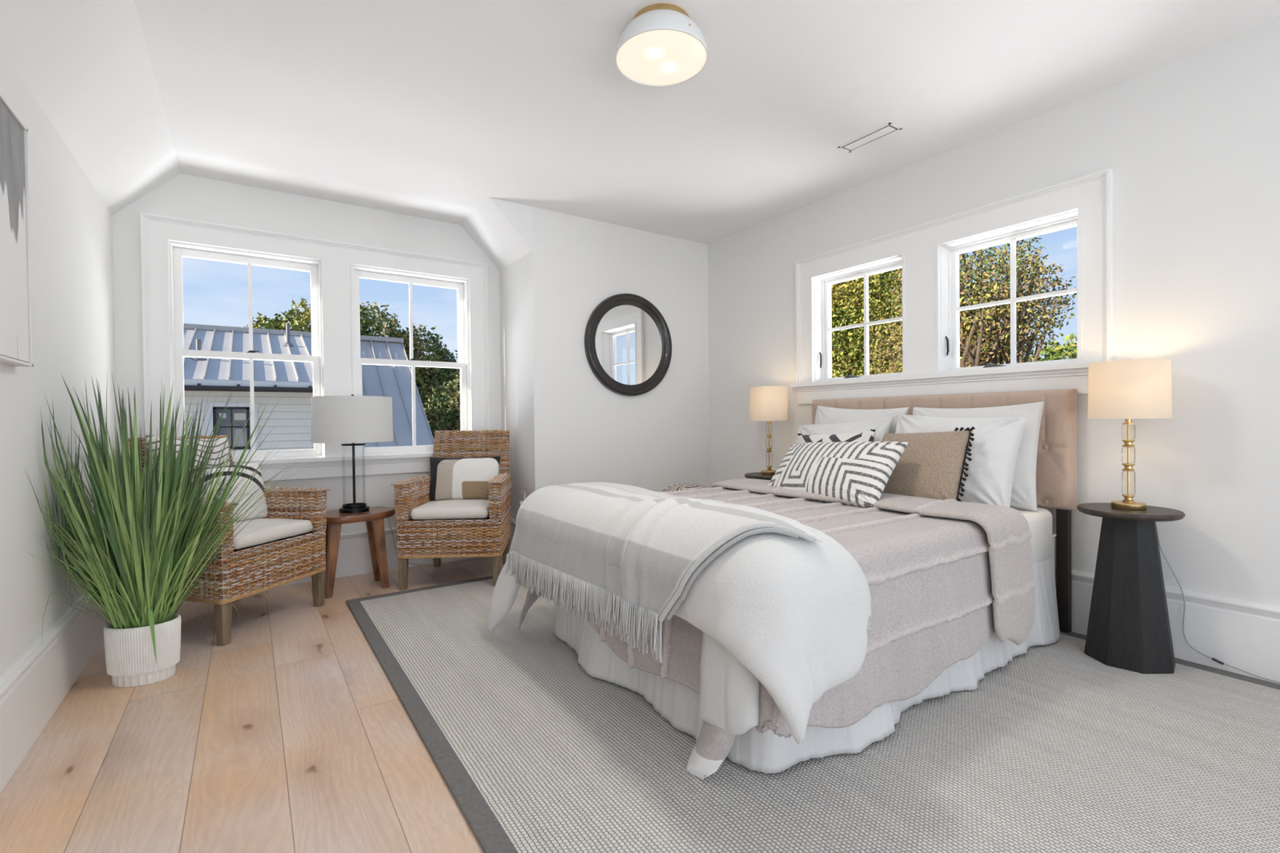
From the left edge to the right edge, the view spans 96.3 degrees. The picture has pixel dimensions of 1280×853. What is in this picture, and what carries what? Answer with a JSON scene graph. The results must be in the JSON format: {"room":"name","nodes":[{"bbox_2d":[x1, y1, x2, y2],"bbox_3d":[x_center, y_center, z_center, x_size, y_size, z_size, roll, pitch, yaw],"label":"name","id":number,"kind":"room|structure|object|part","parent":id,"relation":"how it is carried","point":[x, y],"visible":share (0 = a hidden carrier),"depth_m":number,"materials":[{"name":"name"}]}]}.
{"room":"bedroom","nodes":[
{"label":"bedroom","id":0,"kind":"room"},
{"bbox_2d":[0,44,116,678],"bbox_3d":[-1.298,-0.260,0.704,0.160,2.531,6.050,-1,1,-34],"label":"wall","id":1,"kind":"structure","parent":0,"point":[71,226],"depth_m":2.06,"materials":[{"name":"white paint"}]},
{"bbox_2d":[0,93,33,366],"bbox_3d":[-1.487,-0.549,1.152,0.041,0.733,1.485,-1,1,-34],"label":"canvas painting","id":2,"kind":"object","parent":1,"relation":"attached to","point":[15,290],"visible":1,"depth_m":1.67,"materials":[{"name":"canvas"},{"name":"paint"},{"name":"white wood"}]},
{"bbox_2d":[0,586,111,793],"bbox_3d":[-1.209,0.861,0.770,0.026,0.286,5.730,-1,1,-34],"label":"baseboard","id":3,"kind":"structure","parent":1,"relation":"attached to","point":[33,688],"depth_m":1.89,"materials":[{"name":"white paint"}]},
{"bbox_2d":[0,554,503,852],"bbox_3d":[0.318,1.036,1.815,4.041,0.120,6.050,-1,1,-34],"label":"floor","id":4,"kind":"structure","parent":0,"point":[291,735],"depth_m":1.75,"materials":[{"name":"brown wood"}]},
{"bbox_2d":[20,373,321,687],"bbox_3d":[-1.786,0.384,2.426,0.943,1.213,1.210,-1,1,-34],"label":"potted grass","id":5,"kind":"object","parent":4,"relation":"on","point":[134,551],"depth_m":2.17,"materials":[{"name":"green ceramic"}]},
{"bbox_2d":[103,613,181,687],"bbox_3d":[-1.955,0.879,2.259,0.241,0.230,0.193,-1,1,-14],"label":"pot","id":6,"kind":"object","parent":5,"relation":"attached to","point":[141,653],"depth_m":2.19,"materials":[{"name":"white ceramic"}]},
{"bbox_2d":[128,435,331,646],"bbox_3d":[-2.105,0.518,2.934,0.686,0.939,0.644,0,1,14],"label":"wicker armchair","id":7,"kind":"object","parent":4,"relation":"on","point":[300,517],"visible":0.34,"depth_m":2.82,"materials":[{"name":"wicker"}]},
{"bbox_3d":[-2.357,0.314,2.992,0.172,0.526,0.549,0,1,14],"label":"backrest","id":8,"kind":"part","parent":7,"relation":"part of","materials":[{"name":"wicker"}]},
{"bbox_2d":[145,434,229,469],"bbox_3d":[-2.285,0.255,2.933,0.124,0.442,0.448,0,1,14],"label":"cushion","id":9,"kind":"object","parent":7,"relation":"on","point":[218,446],"visible":0.13,"depth_m":3.00,"materials":[{"name":"fabric"}]},
{"bbox_3d":[-2.126,0.461,2.672,0.603,0.231,0.090,0,1,18],"label":"armrest","id":10,"kind":"part","parent":7,"relation":"part of","materials":[{"name":"wicker"}]},
{"bbox_3d":[-1.891,0.880,2.602,0.052,0.220,0.052,0,1,14],"label":"leg","id":11,"kind":"part","parent":7,"relation":"part of","materials":[{"name":"brown wood"}]},
{"bbox_2d":[188,462,269,521],"bbox_3d":[-2.147,0.353,2.972,0.152,0.304,0.470,0,1,14],"label":"lumbar cushion","id":12,"kind":"object","parent":7,"relation":"on","point":[255,480],"visible":0.34,"depth_m":3.03,"materials":[{"name":"fabric"}]},
{"bbox_3d":[-2.078,0.685,2.930,0.590,0.225,0.625,0,1,14],"label":"seat","id":13,"kind":"part","parent":7,"relation":"part of","materials":[{"name":"wicker"}]},
{"bbox_2d":[233,518,313,549],"bbox_3d":[-2.026,0.533,2.915,0.470,0.081,0.470,0,1,14],"label":"seat cushion","id":14,"kind":"object","parent":7,"relation":"on","point":[282,531],"depth_m":2.87,"materials":[{"name":"beige fabric"}]},
{"bbox_3d":[-2.004,0.454,3.174,0.603,0.232,0.090,0,1,10],"label":"armrest","id":15,"kind":"part","parent":7,"relation":"part of","materials":[{"name":"wicker"}]},
{"bbox_3d":[-1.760,0.872,3.140,0.052,0.220,0.052,0,1,14],"label":"leg","id":16,"kind":"part","parent":7,"relation":"part of","materials":[{"name":"brown wood"}]},
{"bbox_2d":[324,506,395,598],"bbox_3d":[-1.717,0.745,3.459,0.472,0.466,0.381,-1,1,-34],"label":"side table","id":17,"kind":"object","parent":4,"relation":"on","point":[373,518],"visible":0.74,"depth_m":3.42,"materials":[{"name":"brown wood"}]},
{"bbox_3d":[-1.887,0.764,3.468,0.103,0.430,0.088,-1,1,-34],"label":"leg","id":18,"kind":"part","parent":17,"relation":"part of","materials":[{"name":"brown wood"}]},
{"bbox_3d":[-1.775,0.765,3.314,0.091,0.430,0.060,-1,1,-34],"label":"leg","id":19,"kind":"part","parent":17,"relation":"part of","materials":[{"name":"brown wood"}]},
{"bbox_3d":[-1.677,0.761,3.602,0.093,0.430,0.083,-1,1,-34],"label":"leg","id":20,"kind":"part","parent":17,"relation":"part of","materials":[{"name":"brown wood"}]},
{"bbox_3d":[-1.570,0.761,3.466,0.086,0.430,0.060,-1,1,-34],"label":"leg","id":21,"kind":"part","parent":17,"relation":"part of","materials":[{"name":"brown wood"}]},
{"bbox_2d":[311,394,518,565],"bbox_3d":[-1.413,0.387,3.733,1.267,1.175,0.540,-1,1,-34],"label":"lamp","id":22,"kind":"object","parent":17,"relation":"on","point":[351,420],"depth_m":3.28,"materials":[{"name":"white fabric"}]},
{"bbox_3d":[-1.730,-0.042,3.456,0.444,0.268,0.444,-1,1,-34],"label":"lamp shade","id":23,"kind":"part","parent":22,"relation":"part of","materials":[{"name":"white fabric"}]},
{"bbox_3d":[-1.728,0.146,3.459,0.132,0.681,0.132,-1,1,-34],"label":"stem","id":24,"kind":"part","parent":22,"relation":"part of","materials":[{"name":"black metal"}]},
{"bbox_3d":[-1.339,0.731,3.885,0.967,0.481,0.320,-1,1,-31],"label":"lamp cord","id":25,"kind":"part","parent":22,"relation":"part of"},
{"bbox_2d":[391,430,511,590],"bbox_3d":[-1.158,0.499,3.725,0.644,0.939,0.686,-1,1,-3],"label":"wicker armchair","id":26,"kind":"object","parent":4,"relation":"on","point":[437,530],"visible":0.86,"depth_m":3.42,"materials":[{"name":"wicker"}]},
{"bbox_3d":[-1.417,0.865,3.433,0.052,0.220,0.052,-1,1,-3],"label":"leg","id":27,"kind":"part","parent":26,"relation":"part of","materials":[{"name":"brown wood"}]},
{"bbox_3d":[-1.415,0.442,3.671,0.090,0.231,0.603,-1,1,1],"label":"armrest","id":28,"kind":"part","parent":26,"relation":"part of","materials":[{"name":"wicker"}]},
{"bbox_3d":[-1.403,0.859,3.956,0.052,0.220,0.064,-1,1,-3],"label":"leg","id":29,"kind":"part","parent":26,"relation":"part of","materials":[{"name":"brown wood"}]},
{"bbox_2d":[410,498,489,519],"bbox_3d":[-1.154,0.515,3.644,0.470,0.081,0.470,-1,1,-3],"label":"seat cushion","id":30,"kind":"object","parent":26,"relation":"on","point":[422,508],"depth_m":3.43,"materials":[{"name":"beige fabric"}]},
{"bbox_3d":[-1.155,0.666,3.701,0.625,0.225,0.590,-1,1,-3],"label":"seat","id":31,"kind":"part","parent":26,"relation":"part of","materials":[{"name":"wicker"}]},
{"bbox_2d":[428,456,501,501],"bbox_3d":[-1.163,0.343,3.791,0.471,0.284,0.142,-1,1,-4],"label":"lumbar cushion","id":32,"kind":"object","parent":26,"relation":"on","point":[451,478],"visible":0.96,"depth_m":3.74,"materials":[{"name":"fabric"}]},
{"bbox_3d":[-1.173,0.289,3.979,0.549,0.526,0.172,-1,1,-3],"label":"backrest","id":33,"kind":"part","parent":26,"relation":"part of","materials":[{"name":"wicker"}]},
{"bbox_3d":[-0.864,0.859,3.461,0.052,0.220,0.052,-1,1,-3],"label":"leg","id":34,"kind":"part","parent":26,"relation":"part of","materials":[{"name":"brown wood"}]},
{"bbox_3d":[-0.899,0.436,3.696,0.090,0.232,0.603,-1,1,-7],"label":"armrest","id":35,"kind":"part","parent":26,"relation":"part of","materials":[{"name":"wicker"}]},
{"bbox_3d":[-0.930,0.853,3.979,0.052,0.220,0.064,-1,1,-3],"label":"leg","id":36,"kind":"part","parent":26,"relation":"part of","materials":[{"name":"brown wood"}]},
{"bbox_2d":[346,575,1279,852],"bbox_3d":[0.532,0.960,2.370,2.653,0.013,3.805,-1,1,-34],"label":"area rug","id":37,"kind":"object","parent":4,"relation":"on","point":[1057,748],"visible":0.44,"depth_m":1.65,"materials":[{"name":"grey carpet"}]},
{"bbox_2d":[662,483,708,492],"bbox_3d":[0.350,0.676,4.210,0.490,0.519,0.490,-1,1,6],"label":"pouf","id":38,"kind":"object","parent":37,"relation":"on","point":[679,486],"visible":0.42,"depth_m":4.13,"materials":[{"name":"fabric"}]},
{"bbox_2d":[744,471,773,479],"bbox_3d":[0.881,0.628,3.894,0.332,0.610,0.332,-1,1,-34],"label":"nightstand","id":39,"kind":"object","parent":37,"relation":"on","point":[750,475],"visible":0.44,"depth_m":3.80,"materials":[{"name":"black wood"}]},
{"bbox_2d":[749,385,788,475],"bbox_3d":[0.874,0.023,3.887,0.258,0.600,0.258,-1,1,-34],"label":"bedside lamp","id":40,"kind":"object","parent":39,"relation":"on","point":[768,403],"visible":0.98,"depth_m":3.78,"materials":[{"name":"beige fabric"}]},
{"bbox_3d":[0.874,0.011,3.887,0.042,0.576,0.042,-1,1,-34],"label":"stem","id":41,"kind":"part","parent":40,"relation":"part of","materials":[{"name":"gold metal"}]},
{"bbox_3d":[0.872,-0.153,3.885,0.258,0.228,0.258,-1,1,-34],"label":"lamp shade","id":42,"kind":"part","parent":40,"relation":"part of","materials":[{"name":"beige fabric"}]},
{"bbox_2d":[555,388,1077,773],"bbox_3d":[0.739,0.397,2.622,2.032,1.106,1.471,-1,1,-34],"label":"bed","id":43,"kind":"object","parent":37,"relation":"on","point":[1056,468],"visible":0.12,"depth_m":2.44,"materials":[{"name":"fabric"}]},
{"bbox_2d":[517,478,1036,779],"bbox_3d":[0.485,0.630,2.458,1.568,0.646,1.591,-1,1,-34],"label":"coverlet","id":44,"kind":"object","parent":43,"relation":"on","point":[943,577],"visible":0.52,"depth_m":1.93,"materials":[{"name":"fabric"}]},
{"bbox_2d":[488,524,871,743],"bbox_3d":[-0.016,0.599,2.075,0.547,0.667,1.650,-1,1,-34],"label":"duvet","id":45,"kind":"object","parent":44,"relation":"on","point":[790,615],"visible":0.55,"depth_m":1.46,"materials":[{"name":"white fabric"}]},
{"bbox_2d":[504,481,824,662],"bbox_3d":[-0.008,0.471,2.099,0.496,0.465,1.524,-1,1,-34],"label":"throw blanket","id":46,"kind":"object","parent":45,"relation":"on","point":[637,550],"visible":1,"depth_m":1.84,"materials":[{"name":"fabric"}]},
{"bbox_2d":[768,441,907,507],"bbox_3d":[0.923,0.222,2.807,0.258,0.307,0.729,-1,1,-29],"label":"lumbar cushion","id":47,"kind":"object","parent":44,"relation":"on","point":[857,473],"visible":0.92,"depth_m":2.65,"materials":[{"name":"fabric"}]},
{"bbox_2d":[797,429,875,443],"bbox_3d":[1.031,0.204,3.152,0.201,0.378,0.518,-1,1,-36],"label":"cushion","id":48,"kind":"object","parent":43,"relation":"on","point":[868,436],"visible":0.16,"depth_m":3.10,"materials":[{"name":"fabric"}]},
{"bbox_2d":[795,416,893,443],"bbox_3d":[1.113,0.170,3.251,0.230,0.450,0.649,-1,1,-37],"label":"pillow","id":49,"kind":"object","parent":43,"relation":"on","point":[882,426],"visible":0.15,"depth_m":3.18,"materials":[{"name":"white fabric"}]},
{"bbox_2d":[814,405,908,433],"bbox_3d":[1.236,0.126,3.336,0.196,0.515,0.621,-1,1,-30],"label":"pillow","id":50,"kind":"object","parent":43,"relation":"on","point":[824,415],"visible":0.14,"depth_m":3.32,"materials":[{"name":"white fabric"}]},
{"bbox_2d":[881,426,974,502],"bbox_3d":[1.298,0.192,2.662,0.209,0.384,0.485,-1,1,-29],"label":"cushion","id":51,"kind":"object","parent":43,"relation":"on","point":[931,465],"visible":0.7,"depth_m":2.56,"materials":[{"name":"beige fabric"}]},
{"bbox_3d":[1.401,0.188,2.488,0.006,0.370,0.005,26,-16,-28],"label":"edge cord","id":52,"kind":"part","parent":51,"relation":"part of","materials":[{"name":"black fabric"}]},
{"bbox_3d":[1.544,0.102,3.164,0.078,0.546,1.430,-1,1,-34],"label":"headboard","id":53,"kind":"part","parent":43,"relation":"part of","materials":[{"name":"fabric"}]},
{"bbox_2d":[895,413,1028,506],"bbox_3d":[1.466,0.163,2.729,0.250,0.452,0.619,-1,1,-38],"label":"pillow","id":54,"kind":"object","parent":43,"relation":"on","point":[995,447],"visible":0.47,"depth_m":2.53,"materials":[{"name":"white fabric"}]},
{"bbox_2d":[912,400,1044,511],"bbox_3d":[1.603,0.135,2.798,0.195,0.500,0.620,-1,1,-38],"label":"pillow","id":55,"kind":"object","parent":43,"relation":"on","point":[1023,496],"visible":0.2,"depth_m":2.57,"materials":[{"name":"white fabric"}]},
{"bbox_3d":[0.741,0.505,2.629,1.875,0.242,1.350,-1,1,-34],"label":"mattress","id":56,"kind":"part","parent":43,"relation":"part of","materials":[{"name":"white fabric"}]},
{"bbox_3d":[1.939,0.633,2.622,0.040,0.608,0.045,-1,1,-34],"label":"headboard leg","id":57,"kind":"part","parent":43,"relation":"part of","materials":[{"name":"black wood"}]},
{"bbox_2d":[1076,502,1185,673],"bbox_3d":[1.973,0.635,2.315,0.332,0.610,0.332,-1,1,-34],"label":"nightstand","id":58,"kind":"object","parent":37,"relation":"on","point":[1129,628],"visible":0.88,"depth_m":2.23,"materials":[{"name":"black wood"}]},
{"bbox_2d":[1087,358,1279,683],"bbox_3d":[2.150,0.334,2.092,0.308,1.207,0.824,-1,1,-34],"label":"bedside lamp","id":59,"kind":"object","parent":58,"relation":"on","point":[1128,389],"depth_m":2.22,"materials":[{"name":"white fabric"}]},
{"bbox_3d":[1.966,0.018,2.308,0.042,0.576,0.042,-1,1,-34],"label":"stem","id":60,"kind":"part","parent":59,"relation":"part of","materials":[{"name":"gold metal"}]},
{"bbox_3d":[1.964,-0.146,2.306,0.258,0.228,0.258,-1,1,-34],"label":"lamp shade","id":61,"kind":"part","parent":59,"relation":"part of","materials":[{"name":"beige fabric"}]},
{"bbox_3d":[2.264,0.629,2.099,0.119,0.615,0.705,-1,1,-34],"label":"lamp cord","id":62,"kind":"part","parent":59,"relation":"part of","materials":[{"name":"black plastic"}]},
{"bbox_2d":[1211,657,1224,665],"bbox_3d":[2.238,0.909,2.220,0.011,0.021,0.035,-1,1,-31],"label":"switch","id":63,"kind":"object","parent":59,"relation":"attached to","point":[1213,659],"depth_m":2.22,"materials":[{"name":"grey"}]},
{"bbox_2d":[111,173,501,532],"bbox_3d":[-1.997,-0.289,3.794,2.174,2.531,0.160,-1,1,-34],"label":"wall","id":64,"kind":"structure","parent":0,"point":[184,196],"depth_m":3.56,"materials":[{"name":"white paint"}]},
{"bbox_2d":[168,240,324,460],"bbox_3d":[-2.388,-0.432,3.523,0.777,1.268,0.145,-1,1,-34],"label":"window","id":65,"kind":"structure","parent":64,"relation":"in","point":[177,251],"depth_m":3.49,"materials":[{"name":"white paint"}]},
{"bbox_3d":[-2.402,-0.729,3.535,0.733,0.631,0.037,-1,1,-34],"label":"sash","id":66,"kind":"part","parent":65,"relation":"part of","materials":[{"name":"white paint"}]},
{"bbox_3d":[-2.370,-0.129,3.504,0.733,0.639,0.042,-1,1,-34],"label":"sash","id":67,"kind":"part","parent":65,"relation":"part of","materials":[{"name":"white paint"}]},
{"bbox_2d":[140,212,489,457],"bbox_3d":[-1.941,-0.498,3.721,1.952,1.386,0.046,-1,1,-34],"label":"trim","id":68,"kind":"structure","parent":64,"relation":"attached to","point":[337,259],"depth_m":3.67,"materials":[{"name":"white paint"}]},
{"bbox_2d":[233,453,433,481],"bbox_3d":[-1.923,0.260,3.717,2.022,0.131,0.055,-1,1,-34],"label":"trim","id":69,"kind":"structure","parent":64,"relation":"attached to","point":[340,466],"depth_m":3.71,"materials":[{"name":"white paint"}]},
{"bbox_2d":[280,526,471,586],"bbox_3d":[-1.933,0.834,3.730,2.122,0.286,0.026,-1,1,-34],"label":"baseboard","id":70,"kind":"structure","parent":64,"relation":"attached to","point":[353,557],"depth_m":3.79,"materials":[{"name":"white paint"}]},
{"bbox_2d":[352,264,470,455],"bbox_3d":[-1.610,-0.446,4.055,0.788,1.268,0.145,-1,1,-34],"label":"window","id":71,"kind":"structure","parent":64,"relation":"in","point":[461,286],"depth_m":4.04,"materials":[{"name":"white paint"}]},
{"bbox_3d":[-1.624,-0.743,4.067,0.744,0.631,0.037,-1,1,-34],"label":"sash","id":72,"kind":"part","parent":71,"relation":"part of","materials":[{"name":"white paint"}]},
{"bbox_3d":[-1.592,-0.144,4.036,0.744,0.639,0.042,-1,1,-34],"label":"sash","id":73,"kind":"part","parent":71,"relation":"part of","materials":[{"name":"white paint"}]},
{"bbox_2d":[499,206,709,519],"bbox_3d":[-0.224,-0.317,4.638,1.706,2.531,0.768,-1,1,-34],"label":"wall","id":74,"kind":"structure","parent":0,"point":[565,426],"depth_m":4.14,"materials":[{"name":"white paint"}]},
{"bbox_2d":[510,519,515,546],"bbox_3d":[-0.236,0.807,4.522,1.572,0.286,0.634,-1,1,-34],"label":"baseboard","id":75,"kind":"structure","parent":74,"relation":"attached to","point":[513,522],"depth_m":4.14,"materials":[{"name":"white paint"}]},
{"bbox_2d":[519,490,524,505],"bbox_3d":[-0.830,0.512,4.008,0.030,0.116,0.072,-1,1,-34],"label":"wall outlet","id":76,"kind":"object","parent":74,"relation":"attached to","point":[522,493],"visible":0.66,"depth_m":4.00,"materials":[{"name":"white paint"}]},
{"bbox_3d":[-0.820,0.512,4.015,0.006,0.116,0.072,-1,1,-34],"label":"plate","id":77,"kind":"part","parent":76,"relation":"part of","materials":[{"name":"white paint"}]},
{"bbox_2d":[584,293,671,395],"bbox_3d":[-0.070,-0.605,4.253,0.760,0.760,0.040,-1,1,-34],"label":"round mirror","id":78,"kind":"object","parent":74,"relation":"attached to","point":[628,342],"visible":1,"depth_m":4.25,"materials":[{"name":"brown metal"}]},
{"bbox_2d":[595,305,662,385],"bbox_3d":[-0.077,-0.605,4.264,0.600,0.600,0.006,-1,1,-34],"label":"mirror glass","id":79,"kind":"object","parent":78,"relation":"attached to","point":[628,338],"depth_m":4.26,"materials":[{"name":"silver metal"}]},
{"bbox_2d":[0,0,1279,271],"bbox_3d":[0.292,-1.368,1.787,3.721,0.414,5.730,-1,1,-34],"label":"ceiling","id":80,"kind":"structure","parent":0,"point":[475,115],"depth_m":2.46,"materials":[{"name":"white paint"}]},
{"bbox_2d":[614,3,708,87],"bbox_3d":[0.078,-1.391,2.076,0.337,0.130,0.337,-1,1,-34],"label":"ceiling light","id":81,"kind":"object","parent":80,"relation":"attached to","point":[661,46],"visible":1,"depth_m":2.02,"materials":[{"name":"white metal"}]},
{"bbox_2d":[837,122,902,152],"bbox_3d":[1.173,-1.476,2.936,0.104,0.004,0.300,-1,1,-34],"label":"ceiling vent","id":82,"kind":"object","parent":80,"relation":"in","point":[889,128],"visible":1,"depth_m":2.92,"materials":[{"name":"white metal"}]},
{"bbox_3d":[1.173,-1.476,2.936,0.062,0.003,0.258,-1,1,-34],"label":"plate","id":83,"kind":"part","parent":82,"relation":"part of","materials":[{"name":"white paint"}]},
{"bbox_2d":[707,21,1279,606],"bbox_3d":[2.122,-0.318,2.578,0.160,2.531,5.282,-1,1,-34],"label":"wall","id":84,"kind":"structure","parent":0,"point":[1190,144],"depth_m":2.37,"materials":[{"name":"white paint"}]},
{"bbox_2d":[814,255,902,381],"bbox_3d":[1.409,-0.649,3.610,0.151,0.705,0.657,-1,1,-34],"label":"window","id":85,"kind":"structure","parent":84,"relation":"in","point":[823,302],"depth_m":3.83,"materials":[{"name":"white paint"}]},
{"bbox_3d":[1.210,-0.446,3.842,0.014,0.107,0.022,-1,1,-34],"label":"latch lever","id":86,"kind":"part","parent":85,"relation":"part of","materials":[{"name":"brown metal"}]},
{"bbox_3d":[1.355,-0.319,3.647,0.048,0.025,0.107,-1,1,-34],"label":"crank handle","id":87,"kind":"part","parent":85,"relation":"part of","materials":[{"name":"grey metal"}]},
{"bbox_2d":[790,360,1116,404],"bbox_3d":[1.562,-0.220,3.209,0.055,0.141,1.797,-1,1,-34],"label":"trim","id":88,"kind":"structure","parent":84,"relation":"attached to","point":[1064,375],"depth_m":3.03,"materials":[{"name":"white paint"}]},
{"bbox_2d":[795,168,1112,383],"bbox_3d":[1.570,-0.700,3.213,0.046,0.845,1.727,-1,1,-34],"label":"trim","id":89,"kind":"structure","parent":84,"relation":"attached to","point":[1091,195],"depth_m":3.07,"materials":[{"name":"white paint"}]},
{"bbox_2d":[940,210,1077,372],"bbox_3d":[1.885,-0.646,2.914,0.151,0.705,0.657,-1,1,-34],"label":"window","id":90,"kind":"structure","parent":84,"relation":"in","point":[950,308],"depth_m":3.02,"materials":[{"name":"white paint"}]},
{"bbox_3d":[1.686,-0.443,3.146,0.014,0.107,0.022,-1,1,-34],"label":"latch lever","id":91,"kind":"part","parent":90,"relation":"part of","materials":[{"name":"brown metal"}]},
{"bbox_3d":[1.831,-0.316,2.951,0.048,0.025,0.107,-1,1,-34],"label":"crank handle","id":92,"kind":"part","parent":90,"relation":"part of","materials":[{"name":"grey metal"}]},
{"bbox_2d":[1054,566,1279,684],"bbox_3d":[2.019,0.805,2.594,0.026,0.286,5.096,-1,1,-34],"label":"baseboard","id":93,"kind":"structure","parent":84,"relation":"attached to","point":[1243,635],"depth_m":2.24,"materials":[{"name":"white paint"}]},
{"label":"outside","id":94,"kind":"structure","parent":0,"visible":0},
{"bbox_3d":[-14.273,3.895,47.559,150.000,0.200,85.400,-1,1,-34],"label":"ground","id":95,"kind":"structure","parent":94,"visible":0},
{"bbox_2d":[237,297,376,448],"bbox_3d":[-13.621,-0.611,23.342,5.597,9.380,4.555,-1,1,-24],"label":"oak tree","id":96,"kind":"object","parent":95,"relation":"on","point":[274,323],"visible":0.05,"depth_m":22.78,"materials":[{"name":"green plant"}]},
{"bbox_2d":[183,323,434,451],"bbox_3d":[-11.150,0.752,14.609,10.060,6.870,11.500,-1,1,-34],"label":"house","id":97,"kind":"structure","parent":95,"relation":"on","point":[290,383],"depth_m":12.43,"materials":[{"name":"metal"}]},
{"bbox_3d":[-8.276,0.037,11.622,0.925,1.030,0.090,-1,1,-34],"label":"window trim","id":98,"kind":"part","parent":97,"relation":"part of","materials":[{"name":"white"}]},
{"bbox_3d":[-8.282,0.037,11.630,0.605,0.870,0.050,-1,1,-34],"label":"dark pane","id":99,"kind":"part","parent":97,"relation":"part of","materials":[{"name":"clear glass"}]},
{"bbox_2d":[234,428,244,446],"bbox_3d":[-8.168,0.240,11.674,0.170,0.380,0.001,-1,1,-34],"label":"window pane","id":100,"kind":"object","parent":97,"relation":"hanging from","point":[240,443],"depth_m":11.67,"materials":[{"name":"glass"}]},
{"bbox_2d":[234,413,245,420],"bbox_3d":[-8.152,-0.200,11.683,0.200,0.140,0.006,-1,1,-34],"label":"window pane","id":101,"kind":"object","parent":97,"relation":"attached to","point":[237,416],"depth_m":11.68,"materials":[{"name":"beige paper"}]},
{"bbox_2d":[360,301,459,423],"bbox_3d":[-10.314,-0.715,25.709,6.967,9.464,4.883,-1,1,-34],"label":"oak tree","id":102,"kind":"object","parent":95,"relation":"on","point":[424,376],"visible":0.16,"depth_m":25.01,"materials":[{"name":"green plant"}]},
{"bbox_2d":[423,373,460,439],"bbox_3d":[-6.641,0.720,22.059,5.130,6.608,3.611,-1,1,-40],"label":"shade tree","id":103,"kind":"object","parent":95,"relation":"on","point":[446,417],"visible":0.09,"depth_m":20.98,"materials":[{"name":"green plant"}]},
{"bbox_2d":[831,253,968,377],"bbox_3d":[6.174,-0.999,16.524,6.026,9.893,7.168,-1,1,-27],"label":"maple tree","id":104,"kind":"object","parent":95,"relation":"on","point":[847,306],"visible":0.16,"depth_m":14.40,"materials":[{"name":"green plant"}]},
{"bbox_2d":[862,235,1076,375],"bbox_3d":[5.473,0.044,10.069,2.688,7.975,3.420,-1,1,-28],"label":"maple tree","id":105,"kind":"object","parent":95,"relation":"on","point":[976,349],"visible":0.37,"depth_m":9.08,"materials":[{"name":"green plant"}]},
{"bbox_2d":[1004,332,1077,363],"bbox_3d":[16.031,0.143,20.902,4.729,7.305,7.071,-1,1,-34],"label":"tree","id":106,"kind":"object","parent":95,"relation":"on","point":[1060,353],"visible":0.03,"depth_m":20.80,"materials":[{"name":"green plant"}]}
]}

